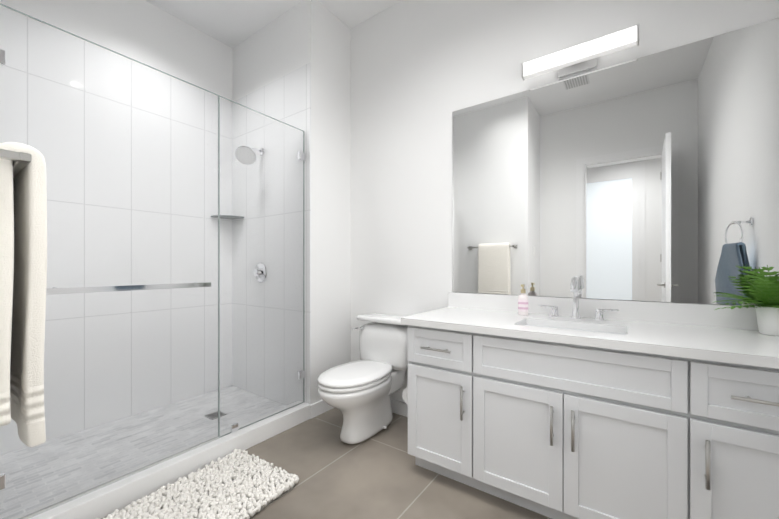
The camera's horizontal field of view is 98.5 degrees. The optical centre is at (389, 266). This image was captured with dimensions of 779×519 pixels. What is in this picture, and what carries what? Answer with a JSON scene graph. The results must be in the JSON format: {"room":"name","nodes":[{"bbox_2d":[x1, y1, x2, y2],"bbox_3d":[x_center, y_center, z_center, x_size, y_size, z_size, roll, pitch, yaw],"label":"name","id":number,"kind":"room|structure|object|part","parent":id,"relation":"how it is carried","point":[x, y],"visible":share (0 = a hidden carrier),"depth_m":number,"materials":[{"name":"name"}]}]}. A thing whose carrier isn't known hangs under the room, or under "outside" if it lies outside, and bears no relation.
{"room":"bathroom","nodes":[
{"label":"bathroom","id":0,"kind":"room"},
{"bbox_2d":[0,0,232,101],"bbox_3d":[-2.212,-0.460,2.259,0.108,3.220,2.352,0,0,35],"label":"wall","id":1,"kind":"structure","parent":0,"point":[148,33],"depth_m":2.62,"materials":[{"name":"white paint"}]},
{"bbox_2d":[0,6,231,454],"bbox_3d":[-1.944,-0.200,2.534,0.012,2.700,1.594,0,0,35],"label":"wall tile","id":2,"kind":"structure","parent":1,"relation":"attached to","point":[181,184],"depth_m":2.47,"materials":[{"name":"white tile"}]},
{"bbox_2d":[232,62,310,405],"bbox_3d":[-1.041,-0.200,2.864,1.080,2.700,0.012,0,0,35],"label":"wall tile","id":3,"kind":"structure","parent":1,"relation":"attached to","point":[286,98],"depth_m":2.81,"materials":[{"name":"white tile"}]},
{"bbox_2d":[211,215,243,219],"bbox_3d":[-1.462,-0.450,3.031,0.200,0.012,0.200,0,0,35],"label":"corner shelf","id":4,"kind":"object","parent":3,"relation":"attached to","point":[227,216],"depth_m":3.03,"materials":[{"name":"grey stone"}]},
{"bbox_2d":[235,146,264,164],"bbox_3d":[-1.141,-0.934,2.777,0.149,0.178,0.244,0,0,35],"label":"shower head","id":5,"kind":"object","parent":3,"relation":"attached to","point":[247,153],"depth_m":2.73},
{"bbox_3d":[-1.138,-0.980,2.831,0.064,0.085,0.152,0,0,35],"label":"arm","id":6,"kind":"part","parent":5,"relation":"part of"},
{"bbox_2d":[253,263,266,281],"bbox_3d":[-1.129,0.050,2.879,0.170,0.170,0.064,0,0,35],"label":"shower valve","id":7,"kind":"object","parent":3,"relation":"attached to","point":[260,272],"depth_m":2.87,"materials":[{"name":"silver metal"}]},
{"bbox_2d":[146,0,401,47],"bbox_3d":[-0.494,-2.119,0.105,5.400,0.100,5.020,0,0,35],"label":"ceiling","id":8,"kind":"structure","parent":0,"point":[232,23],"depth_m":2.73,"materials":[{"name":"white paint"}]},
{"bbox_2d":[233,0,350,404],"bbox_3d":[-0.923,-0.461,3.135,1.200,3.220,0.568,0,0,35],"label":"wall block","id":9,"kind":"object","parent":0,"point":[316,34],"visible":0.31,"depth_m":2.73,"materials":[{"name":"white paint"}]},
{"bbox_2d":[102,408,551,518],"bbox_3d":[-0.690,1.201,0.244,2.920,0.100,5.020,0,0,35],"label":"floor","id":10,"kind":"structure","parent":0,"point":[380,475],"depth_m":1.78,"materials":[{"name":"tile"}]},
{"bbox_2d":[0,386,285,518],"bbox_3d":[-1.547,1.135,2.253,0.960,0.030,1.570,0,0,35],"label":"shower floor","id":11,"kind":"structure","parent":10,"relation":"on","point":[68,459],"depth_m":2.08,"materials":[{"name":"tile"}]},
{"bbox_2d":[204,411,226,419],"bbox_3d":[-1.312,1.118,2.534,0.110,0.004,0.110,0,0,35],"label":"shower drain","id":12,"kind":"object","parent":11,"relation":"in","point":[211,416],"depth_m":2.52,"materials":[{"name":"grey metal"}]},
{"bbox_2d":[10,401,310,518],"bbox_3d":[-1.102,1.095,1.939,0.130,0.110,1.570,0,0,35],"label":"shower curb","id":13,"kind":"structure","parent":10,"relation":"on","point":[103,502],"depth_m":1.77,"materials":[{"name":"white stone"}]},
{"bbox_2d":[0,3,304,518],"bbox_3d":[-1.090,0.000,1.929,0.084,2.080,1.568,0,0,35],"label":"glass","id":14,"kind":"object","parent":13,"relation":"on","point":[98,288],"visible":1,"depth_m":1.78,"materials":[{"name":"clear glass"}]},
{"bbox_3d":[-0.845,-0.001,2.310,0.010,2.078,0.655,0,0,35],"label":"pane","id":15,"kind":"part","parent":14,"relation":"part of","materials":[{"name":"clear glass"}]},
{"bbox_2d":[96,449,298,518],"bbox_3d":[-0.927,1.125,1.552,0.547,0.050,0.886,0,0,32],"label":"bath mat","id":16,"kind":"object","parent":10,"relation":"on","point":[236,484],"visible":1,"depth_m":1.66,"materials":[{"name":"white fabric"}]},
{"bbox_2d":[310,400,333,418],"bbox_3d":[-0.477,1.100,2.714,0.014,0.100,0.422,0,0,35],"label":"baseboard","id":17,"kind":"structure","parent":10,"relation":"on","point":[322,406],"depth_m":2.61,"materials":[{"name":"white paint"}]},
{"bbox_2d":[317,313,407,443],"bbox_3d":[-0.171,0.760,2.333,0.489,0.777,0.764,0,0,35],"label":"toilet","id":18,"kind":"object","parent":10,"relation":"on","point":[357,394],"visible":0.96,"depth_m":2.28,"materials":[{"name":"white ceramic"}]},
{"bbox_3d":[-0.222,0.739,2.257,0.376,0.022,0.580,0,0,35],"label":"seat","id":19,"kind":"part","parent":18,"relation":"part of","materials":[{"name":"white plastic"}]},
{"bbox_3d":[-0.219,0.707,2.261,0.386,0.030,0.590,0,0,35],"label":"lid","id":20,"kind":"part","parent":18,"relation":"part of","materials":[{"name":"white plastic"}]},
{"bbox_3d":[-0.200,0.951,2.287,0.384,0.398,0.666,0,0,35],"label":"bowl","id":21,"kind":"part","parent":18,"relation":"part of","materials":[{"name":"white ceramic"}]},
{"bbox_3d":[-0.244,0.468,2.568,0.098,0.037,0.036,0,0,35],"label":"flush lever","id":22,"kind":"part","parent":18,"relation":"part of","materials":[{"name":"silver metal"}]},
{"bbox_3d":[-0.014,0.393,2.550,0.486,0.043,0.230,0,0,35],"label":"tank lid","id":23,"kind":"part","parent":18,"relation":"part of","materials":[{"name":"white ceramic"}]},
{"bbox_3d":[-0.014,0.582,2.550,0.464,0.335,0.212,0,0,35],"label":"tank","id":24,"kind":"part","parent":18,"relation":"part of","materials":[{"name":"white ceramic"}]},
{"bbox_2d":[391,399,407,416],"bbox_3d":[0.048,1.100,2.642,0.955,0.100,0.014,0,0,35],"label":"baseboard","id":25,"kind":"structure","parent":10,"relation":"on","point":[398,407],"depth_m":2.61,"materials":[{"name":"white paint"}]},
{"bbox_2d":[401,311,778,518],"bbox_3d":[0.873,0.735,1.676,1.758,0.830,0.636,0,0,35],"label":"bathroom vanity","id":26,"kind":"object","parent":10,"relation":"on","point":[575,407],"depth_m":1.37,"materials":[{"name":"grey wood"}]},
{"bbox_2d":[401,308,778,363],"bbox_3d":[0.918,0.302,1.651,1.656,0.036,0.624,0,0,35],"label":"countertop","id":27,"kind":"structure","parent":26,"relation":"on","point":[695,339],"depth_m":1.46,"materials":[{"name":"white stone"}]},
{"bbox_2d":[518,284,527,314],"bbox_3d":[0.782,0.194,1.970,0.058,0.179,0.048,0,0,35],"label":"soap bottle","id":28,"kind":"object","parent":27,"relation":"on","point":[522,303],"visible":1,"depth_m":1.96,"materials":[{"name":"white plastic"}]},
{"bbox_2d":[525,320,624,331],"bbox_3d":[0.873,0.389,1.632,0.504,0.162,0.304,0,0,35],"label":"sink","id":29,"kind":"object","parent":27,"relation":"in","point":[526,321],"depth_m":1.72,"materials":[{"name":"white ceramic"}]},
{"bbox_2d":[537,276,620,319],"bbox_3d":[0.995,0.167,1.803,0.386,0.234,0.174,0,0,35],"label":"faucet","id":30,"kind":"object","parent":27,"relation":"on","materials":[{"name":"silver metal"}]},
{"bbox_2d":[715,265,778,335],"bbox_3d":[1.557,0.135,1.379,0.303,0.298,0.276,0,0,35],"label":"plant","id":31,"kind":"object","parent":27,"relation":"on","point":[767,294],"visible":0.96,"depth_m":1.40,"materials":[{"name":"green plant"}]},
{"bbox_3d":[1.615,0.225,1.407,0.116,0.118,0.116,0,0,35],"label":"pot","id":32,"kind":"part","parent":31,"relation":"part of","materials":[{"name":"white ceramic"}]},
{"bbox_2d":[351,0,778,401],"bbox_3d":[0.758,-0.460,2.221,2.600,3.220,0.120,0,0,35],"label":"wall","id":33,"kind":"structure","parent":0,"point":[422,71],"depth_m":2.46,"materials":[{"name":"white paint"}]},
{"bbox_2d":[521,24,638,80],"bbox_3d":[1.045,-1.170,1.878,0.564,0.128,0.106,0,0,35],"label":"sconce","id":34,"kind":"object","parent":33,"relation":"attached to","point":[575,59],"visible":1,"depth_m":1.85,"materials":[{"name":"white"}]},
{"bbox_3d":[1.069,-1.170,1.913,0.190,0.128,0.021,0,0,35],"label":"plate","id":35,"kind":"part","parent":34,"relation":"part of","materials":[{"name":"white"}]},
{"bbox_2d":[452,18,778,304],"bbox_3d":[1.107,-0.457,1.896,1.626,1.267,0.005,0,0,35],"label":"vanity mirror","id":36,"kind":"object","parent":33,"relation":"attached to","point":[653,177],"visible":1,"depth_m":1.77,"materials":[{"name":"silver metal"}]},
{"bbox_2d":[449,292,758,331],"bbox_3d":[1.093,0.232,1.898,1.656,0.104,0.019,0,0,35],"label":"backsplash","id":37,"kind":"structure","parent":0,"relation":"attached to","point":[659,312],"depth_m":1.74,"materials":[{"name":"white stone"}]},
{"bbox_3d":[-1.355,-0.460,0.628,0.970,3.220,0.680,0,0,35],"label":"wall block","id":38,"kind":"object","parent":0,"visible":0},
{"bbox_2d":[0,142,46,446],"bbox_3d":[-1.081,0.072,0.928,0.626,0.737,0.123,0,0,35],"label":"towel","id":39,"kind":"object","parent":38,"relation":"attached to","point":[23,237],"visible":1,"depth_m":0.82,"materials":[{"name":"white fabric"}]}
]}

